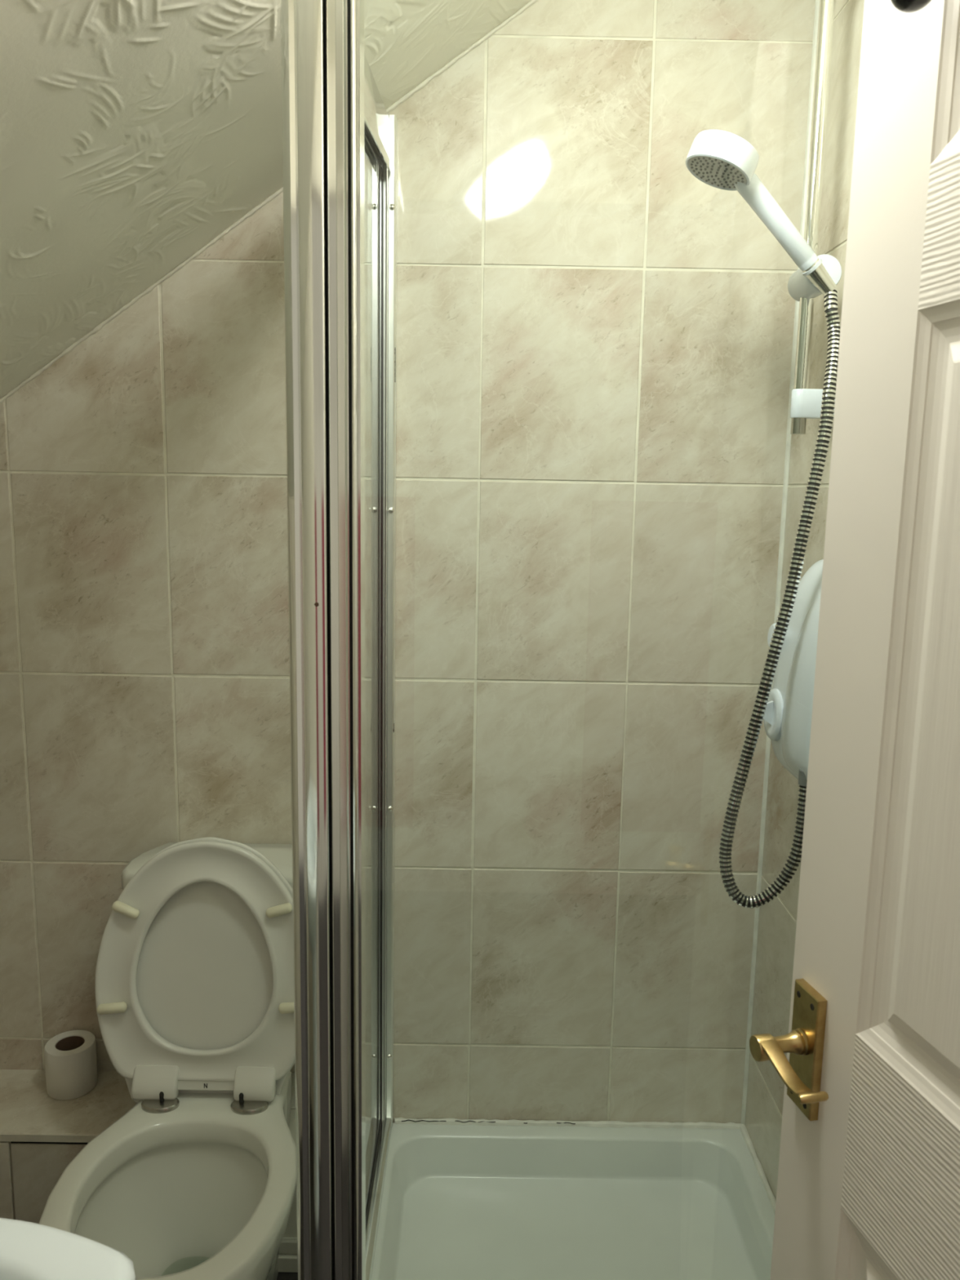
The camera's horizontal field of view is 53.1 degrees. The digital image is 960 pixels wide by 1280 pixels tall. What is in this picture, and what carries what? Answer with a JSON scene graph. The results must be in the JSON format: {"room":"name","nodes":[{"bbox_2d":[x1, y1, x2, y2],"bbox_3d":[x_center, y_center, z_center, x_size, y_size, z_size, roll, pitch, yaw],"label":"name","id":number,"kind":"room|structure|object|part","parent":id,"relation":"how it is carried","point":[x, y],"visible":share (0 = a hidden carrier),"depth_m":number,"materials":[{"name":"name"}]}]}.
{"room":"bathroom","nodes":[
{"label":"bathroom","id":0,"kind":"room"},
{"bbox_2d":[0,0,531,398],"bbox_3d":[-0.271,-0.646,0.940,1.744,1.030,1.681,1,9,0],"label":"ceiling","id":1,"kind":"structure","parent":0,"point":[134,134],"depth_m":1.37,"materials":[{"name":"paint"}]},
{"bbox_2d":[276,1271,297,1279],"bbox_3d":[-0.228,1.454,0.541,2.800,0.050,3.131,1,9,0],"label":"floor","id":2,"kind":"structure","parent":0,"point":[282,1275],"depth_m":1.84,"materials":[{"name":"plastic"}]},
{"bbox_2d":[0,1217,135,1279],"bbox_3d":[-0.490,0.968,0.634,0.408,0.869,0.554,1,9,0],"label":"basin","id":3,"kind":"object","parent":2,"relation":"on","point":[29,1251],"visible":1,"depth_m":0.79,"materials":[{"name":"white ceramic"}]},
{"bbox_2d":[39,836,296,1279],"bbox_3d":[-0.498,0.814,1.644,0.406,0.856,0.736,1,9,0],"label":"toilet","id":4,"kind":"object","parent":2,"relation":"on","point":[194,978],"visible":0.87,"depth_m":1.73,"materials":[{"name":"ceramic"}]},
{"bbox_3d":[-0.570,0.827,1.714,0.066,0.009,0.045,1,9,0],"label":"hinge plate","id":5,"kind":"part","parent":4,"relation":"part of","materials":[{"name":"metal"}]},
{"bbox_3d":[-0.498,0.580,1.742,0.393,0.425,0.093,1,9,0],"label":"seat","id":6,"kind":"part","parent":4,"relation":"part of","materials":[{"name":"plastic"}]},
{"bbox_3d":[-0.485,0.446,1.871,0.389,0.046,0.170,1,9,0],"label":"cistern lid","id":7,"kind":"part","parent":4,"relation":"part of","materials":[{"name":"ceramic"}]},
{"bbox_3d":[-0.498,0.605,1.760,0.398,0.481,0.096,1,9,0],"label":"lid","id":8,"kind":"part","parent":4,"relation":"part of","materials":[{"name":"plastic"}]},
{"bbox_3d":[-0.411,0.829,1.715,0.066,0.009,0.045,1,9,0],"label":"hinge plate","id":9,"kind":"part","parent":4,"relation":"part of","materials":[{"name":"metal"}]},
{"bbox_2d":[371,1117,776,1279],"bbox_3d":[0.173,1.166,1.694,0.787,0.168,0.767,1,9,0],"label":"shower tray","id":10,"kind":"object","parent":2,"relation":"on","point":[463,1199],"visible":0.91,"depth_m":1.93,"materials":[{"name":"ceramic"}]},
{"bbox_2d":[280,0,397,1279],"bbox_3d":[0.178,0.112,1.507,0.807,1.990,0.793,1,9,0],"label":"shower enclosure","id":11,"kind":"object","parent":10,"relation":"on","point":[340,137],"visible":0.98,"depth_m":1.13,"materials":[{"name":"metal"}]},
{"bbox_3d":[-0.201,0.214,1.159,0.050,1.884,0.072,1,9,0],"label":"corner post","id":12,"kind":"part","parent":11,"relation":"part of","materials":[{"name":"metal"}]},
{"bbox_3d":[-0.191,0.136,1.525,0.004,1.863,0.679,1,9,0],"label":"glass","id":13,"kind":"part","parent":11,"relation":"part of","materials":[{"name":"clear glass"}]},
{"bbox_3d":[-0.169,-0.782,1.383,0.024,0.173,0.689,1,9,0],"label":"rail","id":14,"kind":"part","parent":11,"relation":"part of","materials":[{"name":"metal"}]},
{"bbox_3d":[-0.199,1.071,1.679,0.028,0.030,0.689,1,9,0],"label":"rail","id":15,"kind":"part","parent":11,"relation":"part of","materials":[{"name":"metal"}]},
{"bbox_2d":[0,0,815,1123],"bbox_3d":[-0.286,-0.032,1.918,1.744,2.450,0.062,1,9,0],"label":"wall","id":16,"kind":"structure","parent":0,"point":[595,334],"depth_m":1.87,"materials":[{"name":"tile"}]},
{"bbox_2d":[0,1069,136,1223],"bbox_3d":[-0.910,1.057,1.957,0.535,0.265,0.205,1,9,0],"label":"ledge","id":17,"kind":"object","parent":16,"relation":"attached to","point":[41,1135],"depth_m":1.86,"materials":[{"name":"tile"}]},
{"bbox_2d":[44,1030,97,1100],"bbox_3d":[-0.839,0.871,1.974,0.098,0.098,0.098,1,9,0],"label":"toilet roll","id":18,"kind":"object","parent":17,"relation":"on","point":[70,1057],"visible":1,"depth_m":1.94,"materials":[{"name":"white paper"}]},
{"bbox_2d":[0,0,538,404],"bbox_3d":[-0.463,-0.756,1.770,1.346,0.971,0.011,1,9,0],"label":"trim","id":19,"kind":"structure","parent":16,"relation":"attached to","point":[424,83],"depth_m":1.77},
{"bbox_2d":[278,1072,297,1272],"bbox_3d":[-0.331,1.067,1.942,0.213,0.270,0.229,1,9,0],"label":"trim","id":20,"kind":"structure","parent":16,"relation":"attached to","point":[287,1253],"depth_m":1.85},
{"bbox_2d":[745,0,864,1200],"bbox_3d":[0.616,0.120,1.064,0.062,2.450,1.681,1,9,0],"label":"wall","id":21,"kind":"structure","parent":0,"point":[777,920],"depth_m":1.78,"materials":[{"name":"tile"}]},
{"bbox_2d":[740,0,819,1124],"bbox_3d":[0.584,-0.086,1.878,0.012,2.280,0.012,1,9,0],"label":"trim","id":22,"kind":"structure","parent":21,"relation":"attached to","point":[785,486],"depth_m":1.86,"materials":[{"name":"white plastic"}]},
{"bbox_2d":[762,559,823,786],"bbox_3d":[0.522,0.066,1.509,0.119,0.373,0.257,1,9,0],"label":"shower","id":23,"kind":"object","parent":21,"relation":"attached to","point":[787,718],"visible":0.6,"depth_m":1.51,"materials":[{"name":"white plastic"}]},
{"bbox_3d":[0.473,0.121,1.596,0.024,0.040,0.008,1,9,0],"label":"dial lever","id":24,"kind":"part","parent":23,"relation":"part of","materials":[{"name":"white plastic"}]},
{"bbox_2d":[718,288,840,908],"bbox_3d":[0.487,-0.055,1.463,0.194,0.954,0.108,-6,11,-37],"label":"shower hose","id":25,"kind":"object","parent":23,"relation":"attached to","point":[830,300],"visible":0.97,"depth_m":1.46,"materials":[{"name":"silver metal"}]},
{"bbox_2d":[798,768,807,786],"bbox_3d":[0.497,0.209,1.460,0.025,0.022,0.025,1,9,0],"label":"outlet","id":26,"kind":"object","parent":23,"relation":"attached to","point":[802,773],"depth_m":1.45,"materials":[{"name":"grey plastic"}]},
{"bbox_2d":[787,0,841,434],"bbox_3d":[0.545,-0.698,1.496,0.090,0.734,0.148,2,9,7],"label":"shower rail","id":27,"kind":"object","parent":21,"relation":"attached to","point":[806,402],"visible":0.76,"depth_m":1.53,"materials":[{"name":"silver metal"}]},
{"bbox_2d":[685,129,836,294],"bbox_3d":[0.424,-0.630,1.420,0.247,0.214,0.102,1,9,0],"label":"shower head","id":28,"kind":"object","parent":27,"relation":"attached to","point":[721,159],"visible":1,"depth_m":1.42,"materials":[{"name":"white plastic"}]},
{"bbox_3d":[0.444,-0.628,1.440,0.140,0.137,0.033,-1,9,-11],"label":"handle","id":29,"kind":"part","parent":28,"relation":"part of","materials":[{"name":"white plastic"}]},
{"bbox_3d":[-0.283,0.245,0.180,1.744,2.450,0.100,1,9,0],"label":"wall","id":30,"kind":"structure","parent":0,"visible":0},
{"bbox_2d":[749,0,959,1279],"bbox_3d":[0.395,0.385,0.624,0.098,2.033,0.762,-1,9,-13],"label":"door","id":31,"kind":"structure","parent":30,"relation":"in","point":[868,1180],"depth_m":0.84,"materials":[{"name":"white paint"}]},
{"bbox_3d":[0.306,0.409,0.922,0.053,0.027,0.098,-1,9,-13],"label":"handle","id":32,"kind":"part","parent":31,"relation":"part of","materials":[{"name":"gold metal"}]},
{"bbox_3d":[0.328,0.411,0.966,0.010,0.128,0.043,-1,9,-13],"label":"handle plate","id":33,"kind":"part","parent":31,"relation":"part of","materials":[{"name":"gold metal"}]},
{"bbox_3d":[0.381,0.861,0.868,0.034,0.550,0.156,-1,9,-13],"label":"panel","id":34,"kind":"part","parent":31,"relation":"part of","materials":[{"name":"white paint"}]},
{"bbox_2d":[890,0,931,13],"bbox_3d":[0.342,-0.548,0.738,0.048,0.121,0.036,-1,9,-13],"label":"hook","id":35,"kind":"object","parent":31,"relation":"attached to","point":[904,6],"visible":1,"depth_m":0.74,"materials":[{"name":"black metal"}]},
{"bbox_3d":[0.396,0.064,0.741,0.034,0.585,0.156,-1,9,-13],"label":"panel","id":36,"kind":"part","parent":31,"relation":"part of","materials":[{"name":"white paint"}]}
]}

